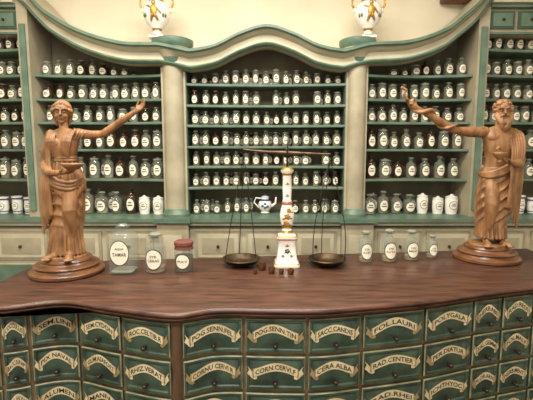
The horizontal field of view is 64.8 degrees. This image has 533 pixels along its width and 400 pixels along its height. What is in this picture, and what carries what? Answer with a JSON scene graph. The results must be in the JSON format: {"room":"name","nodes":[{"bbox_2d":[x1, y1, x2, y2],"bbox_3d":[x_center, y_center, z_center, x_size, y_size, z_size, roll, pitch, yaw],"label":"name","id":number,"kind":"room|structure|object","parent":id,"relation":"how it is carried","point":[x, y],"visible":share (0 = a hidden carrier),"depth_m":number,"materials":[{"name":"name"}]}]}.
{"room":"pharmacy","nodes":[
{"label":"pharmacy","id":0,"kind":"room"},
{"bbox_2d":[46,0,464,47],"bbox_3d":[-0.100,-0.536,3.652,5.480,3.300,0.100,0,7,0],"label":"wall","id":1,"kind":"structure","parent":0,"point":[204,22],"depth_m":3.49,"materials":[{"name":"paint"}]},
{"bbox_2d":[440,0,470,3],"bbox_3d":[1.960,-1.687,3.359,1.080,0.185,0.170,0,7,0],"label":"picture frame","id":2,"kind":"structure","parent":1,"relation":"attached to","point":[441,1],"depth_m":3.40,"materials":[{"name":"brown wood"}]},
{"bbox_3d":[-0.100,1.486,1.053,5.480,0.100,5.740,0,7,0],"label":"floor","id":3,"kind":"structure","parent":0,"visible":0},
{"bbox_2d":[0,0,532,281],"bbox_3d":[-0.100,-0.250,3.364,5.240,2.800,0.500,0,7,0],"label":"shelving unit","id":4,"kind":"object","parent":3,"relation":"on","point":[171,61],"visible":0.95,"depth_m":3.27,"materials":[{"name":"green"}]},
{"bbox_2d":[0,37,17,48],"label":"bottles","id":5,"kind":"object","parent":4,"relation":"in","point":[8,43],"depth_m":3.27,"materials":[{"name":"clear glass"}]},
{"bbox_2d":[0,61,19,74],"label":"bottles","id":6,"kind":"object","parent":4,"relation":"in","point":[13,70],"depth_m":3.31,"materials":[{"name":"clear glass"}]},
{"bbox_2d":[0,81,21,98],"label":"bottles","id":7,"kind":"object","parent":4,"relation":"in","point":[5,93],"depth_m":3.32,"materials":[{"name":"clear glass"}]},
{"bbox_2d":[1,107,22,121],"label":"bottles","id":8,"kind":"object","parent":4,"relation":"in","point":[16,115],"depth_m":3.35,"materials":[{"name":"clear glass"}]},
{"bbox_2d":[0,130,24,148],"label":"bottles","id":9,"kind":"object","parent":4,"relation":"in","point":[18,141],"depth_m":3.36,"materials":[{"name":"clear glass"}]},
{"bbox_2d":[0,157,26,177],"label":"bottles","id":10,"kind":"object","parent":4,"relation":"in","point":[5,170],"depth_m":3.39,"materials":[{"name":"clear glass"}]},
{"bbox_2d":[0,195,28,214],"label":"jars","id":11,"kind":"object","parent":4,"relation":"in","point":[17,202],"depth_m":3.42,"materials":[{"name":"white ceramic"}]},
{"bbox_2d":[42,59,134,74],"label":"bottles","id":12,"kind":"object","parent":4,"relation":"in","point":[81,67],"depth_m":3.31,"materials":[{"name":"clear glass"}]},
{"bbox_2d":[43,82,159,98],"label":"bottles","id":13,"kind":"object","parent":4,"relation":"in","point":[47,92],"depth_m":3.32,"materials":[{"name":"clear glass"}]},
{"bbox_2d":[67,105,135,121],"label":"bottles","id":14,"kind":"object","parent":4,"relation":"in","point":[87,117],"depth_m":3.36,"materials":[{"name":"clear glass"}]},
{"bbox_2d":[78,129,163,177],"label":"bottles","id":15,"kind":"object","parent":4,"relation":"in","point":[157,171],"depth_m":3.38,"materials":[{"name":"clear glass"}]},
{"bbox_2d":[85,188,163,214],"label":"bottles","id":16,"kind":"object","parent":4,"relation":"in","point":[131,199],"depth_m":3.42,"materials":[{"name":"clear glass"}]},
{"bbox_2d":[127,107,159,121],"label":"bottles","id":17,"kind":"object","parent":4,"relation":"in","point":[145,114],"depth_m":3.34,"materials":[{"name":"clear glass"}]},
{"bbox_2d":[139,0,173,38],"bbox_3d":[-0.825,-1.388,3.156,0.203,0.342,0.203,6,9,43],"label":"urn","id":18,"kind":"object","parent":4,"relation":"on","point":[156,13],"visible":0.98,"depth_m":3.10,"materials":[{"name":"white ceramic"}]},
{"bbox_2d":[254,194,276,213],"bbox_3d":[-0.011,0.029,3.447,0.156,0.166,0.122,-5,9,-37],"label":"teapot","id":19,"kind":"object","parent":4,"relation":"on","point":[265,204],"visible":1,"depth_m":3.42,"materials":[{"name":"white ceramic"}]},
{"bbox_2d":[191,69,340,213],"bbox_3d":[0.014,-0.471,3.433,1.226,1.160,0.226,0,7,0],"label":"bottles","id":20,"kind":"object","parent":4,"relation":"in","point":[308,140],"visible":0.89,"depth_m":3.38,"materials":[{"name":"clear glass"}]},
{"bbox_2d":[351,0,385,37],"bbox_3d":[0.765,-1.388,3.156,0.203,0.342,0.203,6,9,43],"label":"urn","id":21,"kind":"object","parent":4,"relation":"on","point":[368,13],"visible":0.98,"depth_m":3.10,"materials":[{"name":"white ceramic"}]},
{"bbox_2d":[365,190,457,213],"label":"bottles","id":22,"kind":"object","parent":4,"relation":"in","point":[451,201],"depth_m":3.43,"materials":[{"name":"clear glass"}]},
{"bbox_2d":[366,128,460,178],"label":"bottles","id":23,"kind":"object","parent":4,"relation":"in","point":[385,172],"depth_m":3.38,"materials":[{"name":"clear glass"}]},
{"bbox_2d":[367,82,464,121],"label":"bottles","id":24,"kind":"object","parent":4,"relation":"in","point":[382,94],"depth_m":3.33,"materials":[{"name":"clear glass"}]},
{"bbox_2d":[389,58,465,74],"label":"bottles","id":25,"kind":"object","parent":4,"relation":"in","point":[461,68],"depth_m":3.31,"materials":[{"name":"clear glass"}]},
{"bbox_2d":[433,106,463,121],"label":"bottles","id":26,"kind":"object","parent":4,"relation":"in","point":[458,117],"depth_m":3.33,"materials":[{"name":"clear glass"}]},
{"bbox_2d":[484,105,495,121],"label":"bottles","id":27,"kind":"object","parent":4,"relation":"in","point":[491,118],"depth_m":3.34,"materials":[{"name":"clear glass"}]},
{"bbox_2d":[486,83,532,98],"label":"bottles","id":28,"kind":"object","parent":4,"relation":"in","point":[515,93],"depth_m":3.32,"materials":[{"name":"clear glass"}]},
{"bbox_2d":[487,58,532,74],"label":"bottles","id":29,"kind":"object","parent":4,"relation":"in","point":[516,70],"depth_m":3.31,"materials":[{"name":"clear glass"}]},
{"bbox_2d":[489,38,532,49],"label":"bottles","id":30,"kind":"object","parent":4,"relation":"in","point":[497,44],"depth_m":3.29,"materials":[{"name":"clear glass"}]},
{"bbox_2d":[513,106,532,121],"label":"bottles","id":31,"kind":"object","parent":4,"relation":"in","point":[522,116],"depth_m":3.36,"materials":[{"name":"clear glass"}]},
{"bbox_2d":[519,195,532,213],"label":"jars","id":32,"kind":"object","parent":4,"relation":"in","point":[529,207],"depth_m":3.44,"materials":[{"name":"white ceramic"}]},
{"bbox_2d":[524,158,532,177],"label":"bottles","id":33,"kind":"object","parent":4,"relation":"in","point":[528,169],"depth_m":3.41,"materials":[{"name":"clear glass"}]},
{"bbox_2d":[525,129,532,147],"label":"bottles","id":34,"kind":"object","parent":4,"relation":"in","point":[529,142],"depth_m":3.38,"materials":[{"name":"clear glass"}]},
{"bbox_2d":[0,248,532,399],"bbox_3d":[0.196,0.837,2.061,2.925,0.950,0.843,-1,7,-6],"label":"counter","id":35,"kind":"object","parent":3,"relation":"on","point":[442,327],"depth_m":1.71,"materials":[{"name":"brown wood"}]},
{"bbox_2d":[28,98,144,281],"bbox_3d":[-0.853,-0.057,2.025,0.601,0.832,0.350,0,7,0],"label":"statue","id":36,"kind":"object","parent":35,"relation":"on","point":[63,189],"visible":1,"depth_m":1.97,"materials":[{"name":"brown wood"}]},
{"bbox_2d":[109,223,136,272],"bbox_3d":[-0.705,0.236,2.071,0.126,0.240,0.129,0,7,0],"label":"bottle","id":37,"kind":"object","parent":35,"relation":"on","point":[119,252],"visible":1,"depth_m":2.01,"materials":[{"name":"grey"}]},
{"bbox_2d":[146,231,164,272],"bbox_3d":[-0.548,0.256,2.074,0.102,0.200,0.104,0,7,0],"label":"bottle","id":38,"kind":"object","parent":35,"relation":"on","point":[154,263],"visible":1,"depth_m":2.04,"materials":[{"name":"grey"}]},
{"bbox_2d":[174,239,192,271],"bbox_3d":[-0.412,0.276,2.097,0.096,0.155,0.098,0,7,0],"label":"jar","id":39,"kind":"object","parent":35,"relation":"on","point":[183,261],"visible":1,"depth_m":2.06,"materials":[{"name":"clear glass"}]},
{"bbox_2d":[257,262,266,270],"bbox_3d":[-0.022,0.334,2.114,0.048,0.035,0.048,0,7,0],"label":"weight","id":40,"kind":"object","parent":35,"relation":"on","point":[261,265],"visible":1,"depth_m":2.10,"materials":[{"name":"gold metal"}]},
{"bbox_2d":[0,248,532,321],"bbox_3d":[0.196,0.384,2.009,2.925,0.038,0.839,-1,7,-6],"label":"countertop","id":41,"kind":"structure","parent":35,"relation":"on","point":[214,287],"depth_m":1.83,"materials":[{"name":"brown wood"}]},
{"bbox_2d":[268,267,274,273],"bbox_3d":[0.025,0.345,2.055,0.036,0.028,0.036,0,7,0],"label":"weight","id":42,"kind":"object","parent":35,"relation":"on","point":[271,270],"visible":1,"depth_m":2.04,"materials":[{"name":"gold metal"}]},
{"bbox_2d":[222,138,346,267],"bbox_3d":[0.093,0.013,2.167,0.654,0.661,0.204,0,7,0],"label":"balance scale","id":43,"kind":"object","parent":35,"relation":"on","point":[286,257],"visible":1,"depth_m":2.14,"materials":[{"name":"white ceramic"}]},
{"bbox_2d":[287,268,293,274],"bbox_3d":[0.118,0.347,2.041,0.036,0.026,0.036,0,7,0],"label":"weight","id":44,"kind":"object","parent":35,"relation":"on","point":[290,270],"visible":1,"depth_m":2.03,"materials":[{"name":"gold metal"}]},
{"bbox_2d":[359,230,371,261],"bbox_3d":[0.535,0.247,2.264,0.076,0.172,0.077,0,7,0],"label":"bottle","id":45,"kind":"object","parent":35,"relation":"on","point":[366,251],"visible":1,"depth_m":2.23,"materials":[{"name":"grey"}]},
{"bbox_2d":[382,228,396,261],"bbox_3d":[0.665,0.243,2.274,0.082,0.178,0.083,0,7,0],"label":"bottle","id":46,"kind":"object","parent":35,"relation":"on","point":[390,249],"visible":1,"depth_m":2.24,"materials":[{"name":"grey"}]},
{"bbox_2d":[404,229,418,259],"bbox_3d":[0.795,0.244,2.304,0.080,0.168,0.081,0,7,0],"label":"bottle","id":47,"kind":"object","parent":35,"relation":"on","point":[412,249],"visible":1,"depth_m":2.27,"materials":[{"name":"grey"}]},
{"bbox_2d":[427,234,437,257],"bbox_3d":[0.930,0.257,2.357,0.060,0.130,0.061,0,7,0],"label":"bottle","id":48,"kind":"object","parent":35,"relation":"on","point":[433,249],"visible":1,"depth_m":2.33,"materials":[{"name":"grey"}]},
{"bbox_2d":[401,86,525,265],"bbox_3d":[1.039,-0.131,2.284,0.708,0.918,0.345,0,7,0],"label":"statue","id":49,"kind":"object","parent":35,"relation":"on","point":[498,193],"visible":1,"depth_m":2.22,"materials":[{"name":"brown wood"}]}
]}

